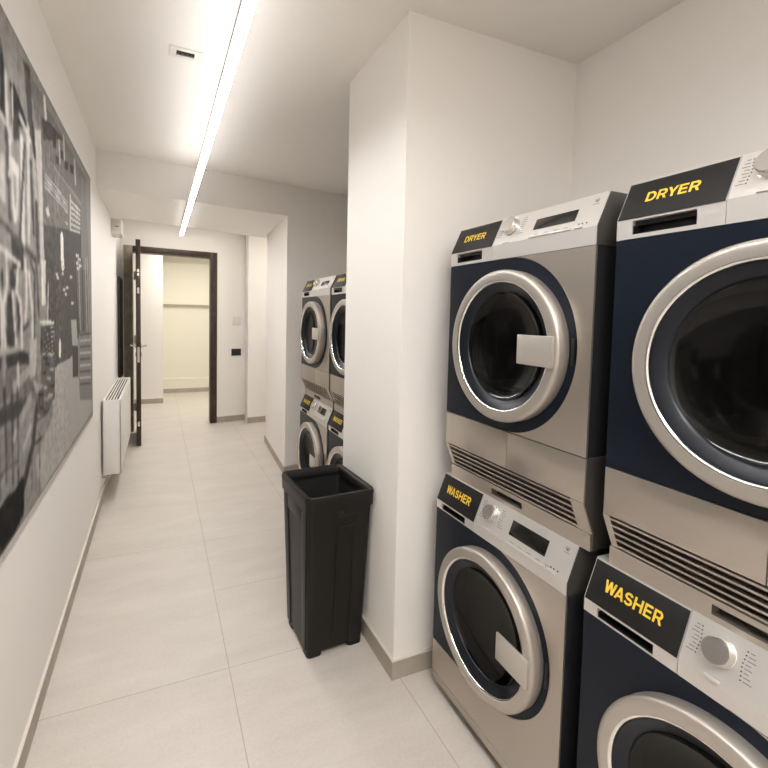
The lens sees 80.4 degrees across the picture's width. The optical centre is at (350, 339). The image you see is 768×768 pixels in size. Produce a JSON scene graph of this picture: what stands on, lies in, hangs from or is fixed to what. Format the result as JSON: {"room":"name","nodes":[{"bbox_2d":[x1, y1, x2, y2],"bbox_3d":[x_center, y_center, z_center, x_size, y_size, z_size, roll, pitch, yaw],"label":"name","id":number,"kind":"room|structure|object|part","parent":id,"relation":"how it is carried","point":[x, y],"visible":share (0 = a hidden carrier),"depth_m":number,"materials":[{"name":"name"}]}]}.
{"room":"laundry","nodes":[
{"label":"laundry","id":0,"kind":"room"},
{"bbox_2d":[0,0,120,767],"bbox_3d":[-1.149,0.053,1.529,0.120,2.551,8.100,0,3,-23],"label":"wall","id":1,"kind":"structure","parent":0,"point":[37,572],"depth_m":1.87,"materials":[{"name":"white paint"}]},
{"bbox_2d":[0,4,92,562],"bbox_3d":[-0.924,-0.152,1.171,0.014,1.482,3.590,0,3,-23],"label":"mural","id":2,"kind":"object","parent":1,"relation":"attached to","point":[46,382],"visible":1,"depth_m":1.55},
{"bbox_2d":[13,475,109,767],"bbox_3d":[-1.113,1.286,1.621,0.010,0.080,8.100,0,3,-23],"label":"baseboard","id":3,"kind":"structure","parent":1,"relation":"attached to","point":[22,755],"depth_m":1.81,"materials":[{"name":"beige tile"}]},
{"bbox_2d":[102,377,130,477],"bbox_3d":[-2.039,0.712,3.967,0.134,0.603,1.260,0,3,-23],"label":"radiator","id":4,"kind":"object","parent":1,"relation":"attached to","point":[116,404],"visible":1,"depth_m":3.41,"materials":[{"name":"white metal"}]},
{"bbox_2d":[104,377,128,399],"bbox_3d":[-2.030,0.426,3.953,0.106,0.029,1.240,0,3,-23],"label":"grille","id":5,"kind":"object","parent":4,"relation":"attached to","point":[118,390],"depth_m":3.88,"materials":[{"name":"white metal"}]},
{"bbox_2d":[111,218,122,237],"bbox_3d":[-2.204,-1.055,4.275,0.085,0.135,0.262,0,3,-23],"label":"emergency light","id":6,"kind":"object","parent":1,"relation":"attached to","point":[116,224],"visible":1,"depth_m":4.16,"materials":[{"name":"white plastic"}]},
{"bbox_2d":[117,276,122,377],"bbox_3d":[-2.532,-0.136,4.978,0.024,1.100,0.420,0,3,-23],"label":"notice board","id":7,"kind":"object","parent":1,"relation":"attached to","point":[119,279],"visible":0.91,"depth_m":4.82,"materials":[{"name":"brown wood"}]},
{"bbox_2d":[133,253,162,398],"bbox_3d":[-3.938,-0.316,7.319,1.658,2.551,1.240,0,3,-23],"label":"wall","id":8,"kind":"structure","parent":0,"point":[151,266],"depth_m":7.01,"materials":[{"name":"white paint"}]},
{"bbox_2d":[134,398,162,403],"bbox_3d":[-3.672,0.954,6.831,1.558,0.080,0.010,0,3,-23],"label":"baseboard","id":9,"kind":"structure","parent":8,"relation":"attached to","point":[150,400],"depth_m":7.06,"materials":[{"name":"beige tile"}]},
{"bbox_2d":[121,218,245,416],"bbox_3d":[-1.369,-0.202,6.153,3.380,2.551,0.138,-1,4,-31],"label":"wall","id":10,"kind":"structure","parent":0,"point":[230,248],"depth_m":5.89,"materials":[{"name":"white paint"}]},
{"bbox_2d":[123,239,216,445],"bbox_3d":[-2.038,0.004,5.348,1.103,2.200,0.863,-1,4,-31],"label":"door","id":11,"kind":"structure","parent":10,"relation":"in","point":[130,339],"depth_m":5.36,"materials":[{"name":"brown wood"}]},
{"bbox_3d":[-2.221,0.089,4.738,0.022,1.650,0.003,0,3,-25],"label":"lock plate","id":12,"kind":"part","parent":11,"relation":"part of","materials":[{"name":"silver metal"}]},
{"bbox_2d":[217,414,244,422],"bbox_3d":[-1.591,1.039,6.012,0.374,0.080,0.010,-1,4,-31],"label":"baseboard","id":13,"kind":"structure","parent":10,"relation":"attached to","point":[238,417],"depth_m":6.00,"materials":[{"name":"beige tile"}]},
{"bbox_2d":[231,349,240,355],"bbox_3d":[-1.517,0.160,5.998,0.128,0.092,0.012,-1,4,-31],"label":"wall socket","id":14,"kind":"object","parent":10,"relation":"attached to","point":[234,352],"visible":1,"depth_m":5.99,"materials":[{"name":"black plastic"}]},
{"bbox_2d":[233,316,240,324],"bbox_3d":[-1.504,-0.257,5.977,0.110,0.116,0.014,-1,4,-32],"label":"thermostat","id":15,"kind":"object","parent":10,"relation":"attached to","point":[236,319],"visible":1,"depth_m":5.97,"materials":[{"name":"white plastic"}]},
{"bbox_2d":[163,256,208,377],"bbox_3d":[-2.114,-0.352,8.655,2.742,2.551,0.200,0,3,-23],"label":"wall","id":16,"kind":"structure","parent":0,"point":[185,327],"depth_m":8.20,"materials":[{"name":"beige paint"}]},
{"bbox_2d":[163,262,208,304],"bbox_3d":[-2.089,-1.002,8.462,2.642,0.730,0.100,0,3,-23],"label":"ledge","id":17,"kind":"object","parent":16,"relation":"attached to","point":[183,283],"depth_m":8.05,"materials":[{"name":"beige paint"}]},
{"bbox_2d":[163,377,208,388],"bbox_3d":[-2.119,0.768,8.549,2.642,0.165,0.120,0,3,-23],"label":"plinth","id":18,"kind":"object","parent":16,"relation":"attached to","point":[194,381],"depth_m":8.13,"materials":[{"name":"beige paint"}]},
{"bbox_2d":[163,387,208,392],"bbox_3d":[-2.116,0.891,8.542,2.642,0.080,0.130,0,3,-23],"label":"baseboard","id":19,"kind":"structure","parent":16,"relation":"attached to","point":[193,389],"depth_m":8.11,"materials":[{"name":"beige tile"}]},
{"bbox_2d":[95,149,287,237],"bbox_3d":[-1.369,-1.238,4.112,1.497,0.263,1.478,0,3,-23],"label":"ceiling beam","id":20,"kind":"structure","parent":0,"point":[128,186],"depth_m":3.63,"materials":[{"name":"white paint"}]},
{"bbox_2d":[245,235,266,421],"bbox_3d":[-0.601,-0.199,6.369,1.773,2.551,0.199,-1,4,-29],"label":"wall","id":21,"kind":"structure","parent":0,"point":[256,247],"depth_m":5.92,"materials":[{"name":"white paint"}]},
{"bbox_2d":[247,416,264,422],"bbox_3d":[-0.630,1.041,6.320,1.650,0.080,0.010,-1,4,-29],"label":"baseboard","id":22,"kind":"structure","parent":21,"relation":"attached to","point":[254,419],"depth_m":5.97,"materials":[{"name":"beige tile"}]},
{"bbox_2d":[25,391,501,767],"bbox_3d":[-0.781,1.286,3.394,4.400,0.100,11.100,0,3,-23],"label":"floor","id":23,"kind":"structure","parent":0,"point":[179,648],"depth_m":1.89,"materials":[{"name":"beige tile"}]},
{"bbox_2d":[297,394,333,468],"bbox_3d":[-0.006,0.837,3.266,0.684,0.842,0.597,0,3,-23],"label":"washing machine","id":24,"kind":"object","parent":23,"relation":"on","point":[315,416],"visible":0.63,"depth_m":3.10,"materials":[{"name":"silver metal"}]},
{"bbox_3d":[-0.270,0.797,3.139,0.033,0.328,0.328,0,3,-23],"label":"door glass","id":25,"kind":"part","parent":24,"relation":"part of","materials":[{"name":"black glass"}]},
{"bbox_3d":[-0.287,0.797,3.131,0.046,0.457,0.457,0,3,-23],"label":"door","id":26,"kind":"part","parent":24,"relation":"part of","materials":[{"name":"silver metal"}]},
{"bbox_3d":[-0.276,0.799,3.172,0.006,0.516,0.552,0,3,-23],"label":"corner panel","id":27,"kind":"part","parent":24,"relation":"part of","materials":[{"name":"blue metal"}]},
{"bbox_3d":[-0.251,0.808,2.982,0.010,0.082,0.128,0,3,-22],"label":"door handle","id":28,"kind":"part","parent":24,"relation":"part of","materials":[{"name":"silver metal"}]},
{"bbox_2d":[299,275,337,408],"bbox_3d":[0.015,-0.004,3.218,0.684,0.842,0.598,0,3,-23],"label":"dryer","id":29,"kind":"object","parent":24,"relation":"on","point":[315,318],"visible":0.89,"depth_m":3.03,"materials":[{"name":"silver metal"}]},
{"bbox_3d":[-0.263,0.237,3.267,0.100,0.105,0.317,0,3,-23],"label":"filter door","id":30,"kind":"part","parent":29,"relation":"part of","materials":[{"name":"metal"}]},
{"bbox_3d":[-0.268,-0.372,3.280,0.105,0.124,0.220,0,3,-23],"label":"drawer","id":31,"kind":"part","parent":29,"relation":"part of","materials":[{"name":"silver metal"}]},
{"bbox_3d":[-0.249,-0.051,3.092,0.033,0.303,0.328,0,3,-23],"label":"door glass","id":32,"kind":"part","parent":29,"relation":"part of","materials":[{"name":"black glass"}]},
{"bbox_3d":[-0.266,-0.051,3.085,0.046,0.423,0.457,0,3,-23],"label":"door","id":33,"kind":"part","parent":29,"relation":"part of","materials":[{"name":"silver metal"}]},
{"bbox_3d":[-0.254,-0.055,3.123,0.006,0.488,0.553,0,3,-23],"label":"corner panel","id":34,"kind":"part","parent":29,"relation":"part of","materials":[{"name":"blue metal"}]},
{"bbox_3d":[-0.230,-0.040,2.936,0.010,0.076,0.128,0,3,-22],"label":"door handle","id":35,"kind":"part","parent":29,"relation":"part of","materials":[{"name":"silver metal"}]},
{"bbox_2d":[301,377,333,401],"bbox_3d":[-0.210,0.337,3.144,0.100,0.080,0.595,0,3,-23],"label":"vent grille","id":36,"kind":"object","parent":29,"relation":"attached to","point":[315,388],"depth_m":3.10,"materials":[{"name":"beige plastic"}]},
{"bbox_3d":[-0.198,0.397,3.153,0.070,0.041,0.595,0,3,-23],"label":"stacking frame","id":37,"kind":"part","parent":29,"relation":"part of","materials":[{"name":"metal"}]},
{"bbox_3d":[-0.147,0.254,2.993,0.100,0.105,0.277,0,3,-23],"label":"service panel","id":38,"kind":"part","parent":29,"relation":"part of","materials":[{"name":"metal"}]},
{"bbox_3d":[-0.186,-0.045,2.962,0.006,0.488,0.286,0,3,-23],"label":"panel","id":39,"kind":"part","parent":29,"relation":"part of","materials":[{"name":"metal"}]},
{"bbox_3d":[-0.152,-0.355,3.006,0.105,0.124,0.374,0,3,-23],"label":"control panel","id":40,"kind":"part","parent":29,"relation":"part of","materials":[{"name":"silver metal"}]},
{"bbox_3d":[-0.173,0.486,3.054,0.105,0.126,0.374,0,3,-23],"label":"control panel","id":41,"kind":"part","parent":24,"relation":"part of","materials":[{"name":"silver metal"}]},
{"bbox_3d":[-0.269,0.861,3.156,0.006,0.640,0.595,0,3,-23],"label":"panel","id":42,"kind":"part","parent":24,"relation":"part of","materials":[{"name":"metal"}]},
{"bbox_2d":[282,464,373,658],"bbox_3d":[-0.117,0.972,2.036,0.315,0.700,0.370,0,3,-26],"label":"waste bin","id":43,"kind":"object","parent":23,"relation":"on","point":[327,507],"visible":1,"depth_m":1.91,"materials":[{"name":"black plastic"}]},
{"bbox_2d":[327,410,343,464],"bbox_3d":[0.236,0.873,2.694,0.684,0.842,0.597,0,3,-23],"label":"washing machine","id":44,"kind":"object","parent":23,"relation":"on","point":[336,424],"visible":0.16,"depth_m":2.70,"materials":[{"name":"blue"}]},
{"bbox_3d":[-0.045,0.833,2.560,0.046,0.457,0.457,0,3,-23],"label":"door","id":45,"kind":"part","parent":44,"relation":"part of","materials":[{"name":"silver metal"}]},
{"bbox_3d":[-0.047,0.505,2.756,0.105,0.126,0.220,0,3,-23],"label":"drawer","id":46,"kind":"part","parent":44,"relation":"part of","materials":[{"name":"silver metal"}]},
{"bbox_3d":[-0.034,0.835,2.600,0.006,0.516,0.552,0,3,-23],"label":"corner panel","id":47,"kind":"part","parent":44,"relation":"part of","materials":[{"name":"blue metal"}]},
{"bbox_2d":[329,273,345,414],"bbox_3d":[0.258,0.032,2.646,0.684,0.842,0.598,0,3,-23],"label":"dryer","id":48,"kind":"object","parent":44,"relation":"on","point":[338,307],"visible":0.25,"depth_m":2.66,"materials":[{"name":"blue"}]},
{"bbox_2d":[330,391,343,406],"bbox_3d":[0.032,0.373,2.572,0.100,0.080,0.595,0,3,-23],"label":"vent grille","id":49,"kind":"object","parent":48,"relation":"attached to","point":[338,397],"depth_m":2.76,"materials":[{"name":"silver metal"}]},
{"bbox_3d":[-0.021,0.273,2.695,0.100,0.105,0.317,0,3,-23],"label":"filter door","id":50,"kind":"part","parent":48,"relation":"part of","materials":[{"name":"metal"}]},
{"bbox_3d":[-0.024,-0.015,2.513,0.046,0.423,0.457,0,3,-23],"label":"door","id":51,"kind":"part","parent":48,"relation":"part of","materials":[{"name":"silver metal"}]},
{"bbox_3d":[-0.012,-0.019,2.551,0.006,0.488,0.553,0,3,-23],"label":"corner panel","id":52,"kind":"part","parent":48,"relation":"part of","materials":[{"name":"blue metal"}]},
{"bbox_3d":[0.044,0.433,2.581,0.070,0.041,0.595,0,3,-23],"label":"stacking frame","id":53,"kind":"part","parent":48,"relation":"part of","materials":[{"name":"metal"}]},
{"bbox_3d":[-0.026,-0.336,2.708,0.105,0.124,0.220,0,3,-23],"label":"drawer","id":54,"kind":"part","parent":48,"relation":"part of","materials":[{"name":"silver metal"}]},
{"bbox_3d":[-0.007,-0.015,2.521,0.033,0.303,0.328,0,3,-23],"label":"door glass","id":55,"kind":"part","parent":48,"relation":"part of","materials":[{"name":"black glass"}]},
{"bbox_3d":[-0.028,0.833,2.567,0.033,0.328,0.328,0,3,-23],"label":"door glass","id":56,"kind":"part","parent":44,"relation":"part of","materials":[{"name":"black glass"}]},
{"bbox_2d":[432,472,609,767],"bbox_3d":[0.703,0.942,1.577,0.684,0.842,0.597,0,3,-23],"label":"washing machine","id":57,"kind":"object","parent":23,"relation":"on","point":[509,589],"visible":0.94,"depth_m":1.35,"materials":[{"name":"silver metal"}]},
{"bbox_3d":[0.420,0.575,1.639,0.105,0.126,0.220,0,3,-23],"label":"drawer","id":58,"kind":"part","parent":57,"relation":"part of","materials":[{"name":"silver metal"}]},
{"bbox_3d":[0.439,0.903,1.449,0.033,0.328,0.328,0,3,-23],"label":"door glass","id":59,"kind":"part","parent":57,"relation":"part of","materials":[{"name":"black glass"}]},
{"bbox_3d":[0.422,0.903,1.442,0.046,0.457,0.457,0,3,-23],"label":"door","id":60,"kind":"part","parent":57,"relation":"part of","materials":[{"name":"silver metal"}]},
{"bbox_3d":[0.433,0.905,1.483,0.006,0.516,0.552,0,3,-23],"label":"corner panel","id":61,"kind":"part","parent":57,"relation":"part of","materials":[{"name":"blue metal"}]},
{"bbox_3d":[0.440,0.966,1.467,0.006,0.640,0.595,0,3,-23],"label":"panel","id":62,"kind":"part","parent":57,"relation":"part of","materials":[{"name":"metal"}]},
{"bbox_3d":[0.458,0.914,1.293,0.010,0.082,0.128,0,3,-22],"label":"door handle","id":63,"kind":"part","parent":57,"relation":"part of","materials":[{"name":"silver metal"}]},
{"bbox_3d":[0.536,0.592,1.365,0.105,0.126,0.374,0,3,-23],"label":"control panel","id":64,"kind":"part","parent":57,"relation":"part of","materials":[{"name":"silver metal"}]},
{"bbox_2d":[446,191,627,551],"bbox_3d":[0.741,0.069,1.506,0.684,0.910,0.598,0,3,-23],"label":"dryer","id":65,"kind":"object","parent":57,"relation":"on","point":[532,293],"visible":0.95,"depth_m":1.26,"materials":[{"name":"silver metal"}]},
{"bbox_3d":[0.462,0.330,1.555,0.100,0.114,0.317,0,3,-23],"label":"filter door","id":66,"kind":"part","parent":65,"relation":"part of","materials":[{"name":"metal"}]},
{"bbox_3d":[0.458,-0.328,1.566,0.105,0.134,0.220,0,3,-23],"label":"drawer","id":67,"kind":"part","parent":65,"relation":"part of","materials":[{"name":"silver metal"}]},
{"bbox_3d":[0.476,0.018,1.379,0.033,0.328,0.328,0,3,-23],"label":"door glass","id":68,"kind":"part","parent":65,"relation":"part of","materials":[{"name":"black glass"}]},
{"bbox_3d":[0.460,0.018,1.372,0.046,0.457,0.457,0,3,-23],"label":"door","id":69,"kind":"part","parent":65,"relation":"part of","materials":[{"name":"silver metal"}]},
{"bbox_3d":[0.471,0.014,1.410,0.006,0.528,0.553,0,3,-23],"label":"corner panel","id":70,"kind":"part","parent":65,"relation":"part of","materials":[{"name":"blue metal"}]},
{"bbox_2d":[446,442,592,534],"bbox_3d":[0.514,0.437,1.433,0.100,0.086,0.595,0,3,-23],"label":"vent grille","id":71,"kind":"object","parent":65,"relation":"attached to","point":[569,510],"depth_m":1.34,"materials":[{"name":"silver metal"}]},
{"bbox_3d":[0.527,0.502,1.442,0.070,0.044,0.595,0,3,-23],"label":"stacking frame","id":72,"kind":"part","parent":65,"relation":"part of","materials":[{"name":"metal"}]},
{"bbox_3d":[0.495,0.029,1.223,0.010,0.082,0.128,0,3,-22],"label":"door handle","id":73,"kind":"part","parent":65,"relation":"part of","materials":[{"name":"silver metal"}]},
{"bbox_3d":[0.526,0.015,1.411,0.094,0.531,0.591,0,3,-23],"label":"frame","id":74,"kind":"part","parent":65,"relation":"part of","materials":[{"name":"black"}]},
{"bbox_3d":[0.540,0.024,1.250,0.006,0.528,0.286,0,3,-23],"label":"panel","id":75,"kind":"part","parent":65,"relation":"part of","materials":[{"name":"metal"}]},
{"bbox_3d":[0.578,0.347,1.281,0.100,0.114,0.277,0,3,-23],"label":"service panel","id":76,"kind":"part","parent":65,"relation":"part of","materials":[{"name":"metal"}]},
{"bbox_3d":[0.574,-0.311,1.292,0.105,0.134,0.374,0,3,-23],"label":"control panel","id":77,"kind":"part","parent":65,"relation":"part of","materials":[{"name":"silver metal"}]},
{"bbox_3d":[0.774,0.919,1.605,0.530,0.796,0.597,0,3,-23],"label":"casing","id":78,"kind":"part","parent":57,"relation":"part of","materials":[{"name":"black"}]},
{"bbox_3d":[0.486,0.983,1.487,0.094,0.670,0.591,0,3,-23],"label":"frame","id":79,"kind":"part","parent":57,"relation":"part of","materials":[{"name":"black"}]},
{"bbox_2d":[577,554,767,767],"bbox_3d":[0.956,0.979,0.980,0.684,0.842,0.597,0,3,-23],"label":"washing machine","id":80,"kind":"object","parent":23,"relation":"on","point":[664,684],"visible":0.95,"depth_m":0.95,"materials":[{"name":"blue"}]},
{"bbox_3d":[0.672,0.612,1.042,0.105,0.126,0.220,0,3,-23],"label":"drawer","id":81,"kind":"part","parent":80,"relation":"part of","materials":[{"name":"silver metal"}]},
{"bbox_3d":[0.692,0.940,0.853,0.033,0.328,0.328,0,3,-23],"label":"door glass","id":82,"kind":"part","parent":80,"relation":"part of","materials":[{"name":"black glass"}]},
{"bbox_3d":[0.675,0.940,0.846,0.046,0.457,0.457,0,3,-23],"label":"door","id":83,"kind":"part","parent":80,"relation":"part of","materials":[{"name":"silver metal"}]},
{"bbox_2d":[603,148,767,650],"bbox_3d":[0.994,0.107,0.909,0.684,0.910,0.598,0,3,-23],"label":"dryer","id":84,"kind":"object","parent":80,"relation":"on","point":[685,510],"visible":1,"depth_m":0.90,"materials":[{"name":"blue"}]},
{"bbox_3d":[0.711,-0.291,0.969,0.105,0.134,0.220,0,3,-23],"label":"drawer","id":85,"kind":"part","parent":84,"relation":"part of","materials":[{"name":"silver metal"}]},
{"bbox_2d":[603,513,767,623],"bbox_3d":[0.767,0.475,0.836,0.100,0.086,0.595,0,3,-23],"label":"vent grille","id":86,"kind":"object","parent":84,"relation":"attached to","point":[733,589],"depth_m":0.93,"materials":[{"name":"silver metal"}]},
{"bbox_3d":[0.715,0.367,0.959,0.100,0.114,0.317,0,3,-23],"label":"filter door","id":87,"kind":"part","parent":84,"relation":"part of","materials":[{"name":"metal"}]},
{"bbox_3d":[0.724,0.051,0.814,0.006,0.528,0.553,0,3,-23],"label":"corner panel","id":88,"kind":"part","parent":84,"relation":"part of","materials":[{"name":"blue metal"}]},
{"bbox_3d":[0.780,0.540,0.845,0.070,0.044,0.595,0,3,-23],"label":"stacking frame","id":89,"kind":"part","parent":84,"relation":"part of","materials":[{"name":"metal"}]},
{"bbox_3d":[0.712,0.055,0.776,0.046,0.457,0.457,0,3,-23],"label":"door","id":90,"kind":"part","parent":84,"relation":"part of","materials":[{"name":"silver metal"}]},
{"bbox_3d":[0.729,0.055,0.783,0.033,0.328,0.328,0,3,-23],"label":"door glass","id":91,"kind":"part","parent":84,"relation":"part of","materials":[{"name":"black glass"}]},
{"bbox_3d":[0.827,-0.274,0.696,0.105,0.134,0.374,0,3,-23],"label":"control panel","id":92,"kind":"part","parent":84,"relation":"part of","materials":[{"name":"silver metal"}]},
{"bbox_3d":[0.788,0.629,0.768,0.105,0.126,0.374,0,3,-23],"label":"control panel","id":93,"kind":"part","parent":80,"relation":"part of","materials":[{"name":"silver metal"}]},
{"bbox_3d":[0.693,1.004,0.870,0.006,0.640,0.595,0,3,-23],"label":"panel","id":94,"kind":"part","parent":80,"relation":"part of","materials":[{"name":"metal"}]},
{"bbox_2d":[265,185,347,465],"bbox_3d":[0.025,-0.104,4.852,1.770,2.551,1.146,0,3,-23],"label":"wall","id":95,"kind":"structure","parent":0,"point":[310,243],"depth_m":4.10,"materials":[{"name":"white paint"}]},
{"bbox_2d":[264,434,284,472],"bbox_3d":[-0.780,1.133,4.567,0.010,0.080,1.128,0,3,-19],"label":"baseboard","id":96,"kind":"structure","parent":95,"relation":"attached to","point":[279,462],"depth_m":4.48,"materials":[{"name":"beige tile"}]},
{"bbox_2d":[285,464,298,470],"bbox_3d":[-0.306,1.161,4.223,0.669,0.080,0.010,-1,4,-32],"label":"baseboard","id":97,"kind":"structure","parent":95,"relation":"attached to","point":[294,466],"depth_m":4.07,"materials":[{"name":"beige tile"}]},
{"bbox_2d":[37,0,684,195],"bbox_3d":[-0.729,-1.360,3.250,4.400,0.100,11.100,0,3,-23],"label":"ceiling","id":98,"kind":"structure","parent":0,"point":[284,119],"depth_m":1.99,"materials":[{"name":"white paint"}]},
{"bbox_2d":[169,44,202,62],"bbox_3d":[-0.714,-1.237,1.957,0.132,0.005,0.080,0,3,-25],"label":"ceiling vent","id":99,"kind":"object","parent":98,"relation":"in","point":[176,51],"visible":1,"depth_m":1.96,"materials":[{"name":"white plastic"}]},
{"bbox_2d":[180,0,257,234],"bbox_3d":[-0.431,-1.069,1.589,0.037,0.289,7.180,0,3,-23],"label":"linear light","id":100,"kind":"object","parent":98,"relation":"hanging from","point":[246,9],"visible":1,"depth_m":1.65,"materials":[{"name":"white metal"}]},
{"bbox_2d":[343,11,576,658],"bbox_3d":[0.469,0.051,2.149,0.841,2.551,0.564,0,3,-23],"label":"wall partition","id":101,"kind":"structure","parent":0,"point":[453,129],"depth_m":1.81,"materials":[{"name":"white paint"}]},
{"bbox_2d":[361,614,393,680],"bbox_3d":[0.064,1.287,2.023,0.010,0.080,0.526,0,3,-23],"label":"baseboard","id":102,"kind":"structure","parent":101,"relation":"attached to","point":[384,657],"depth_m":1.89,"materials":[{"name":"beige tile"}]},
{"bbox_2d":[394,647,432,679],"bbox_3d":[0.556,1.301,1.952,0.841,0.080,0.010,0,3,-23],"label":"baseboard","id":103,"kind":"structure","parent":101,"relation":"attached to","point":[421,660],"depth_m":1.82,"materials":[{"name":"beige tile"}]},
{"bbox_2d":[571,0,767,200],"bbox_3d":[1.238,0.097,1.564,0.120,2.551,6.300,0,3,-23],"label":"wall","id":104,"kind":"structure","parent":0,"point":[686,89],"depth_m":1.61,"materials":[{"name":"white paint"}]}
]}

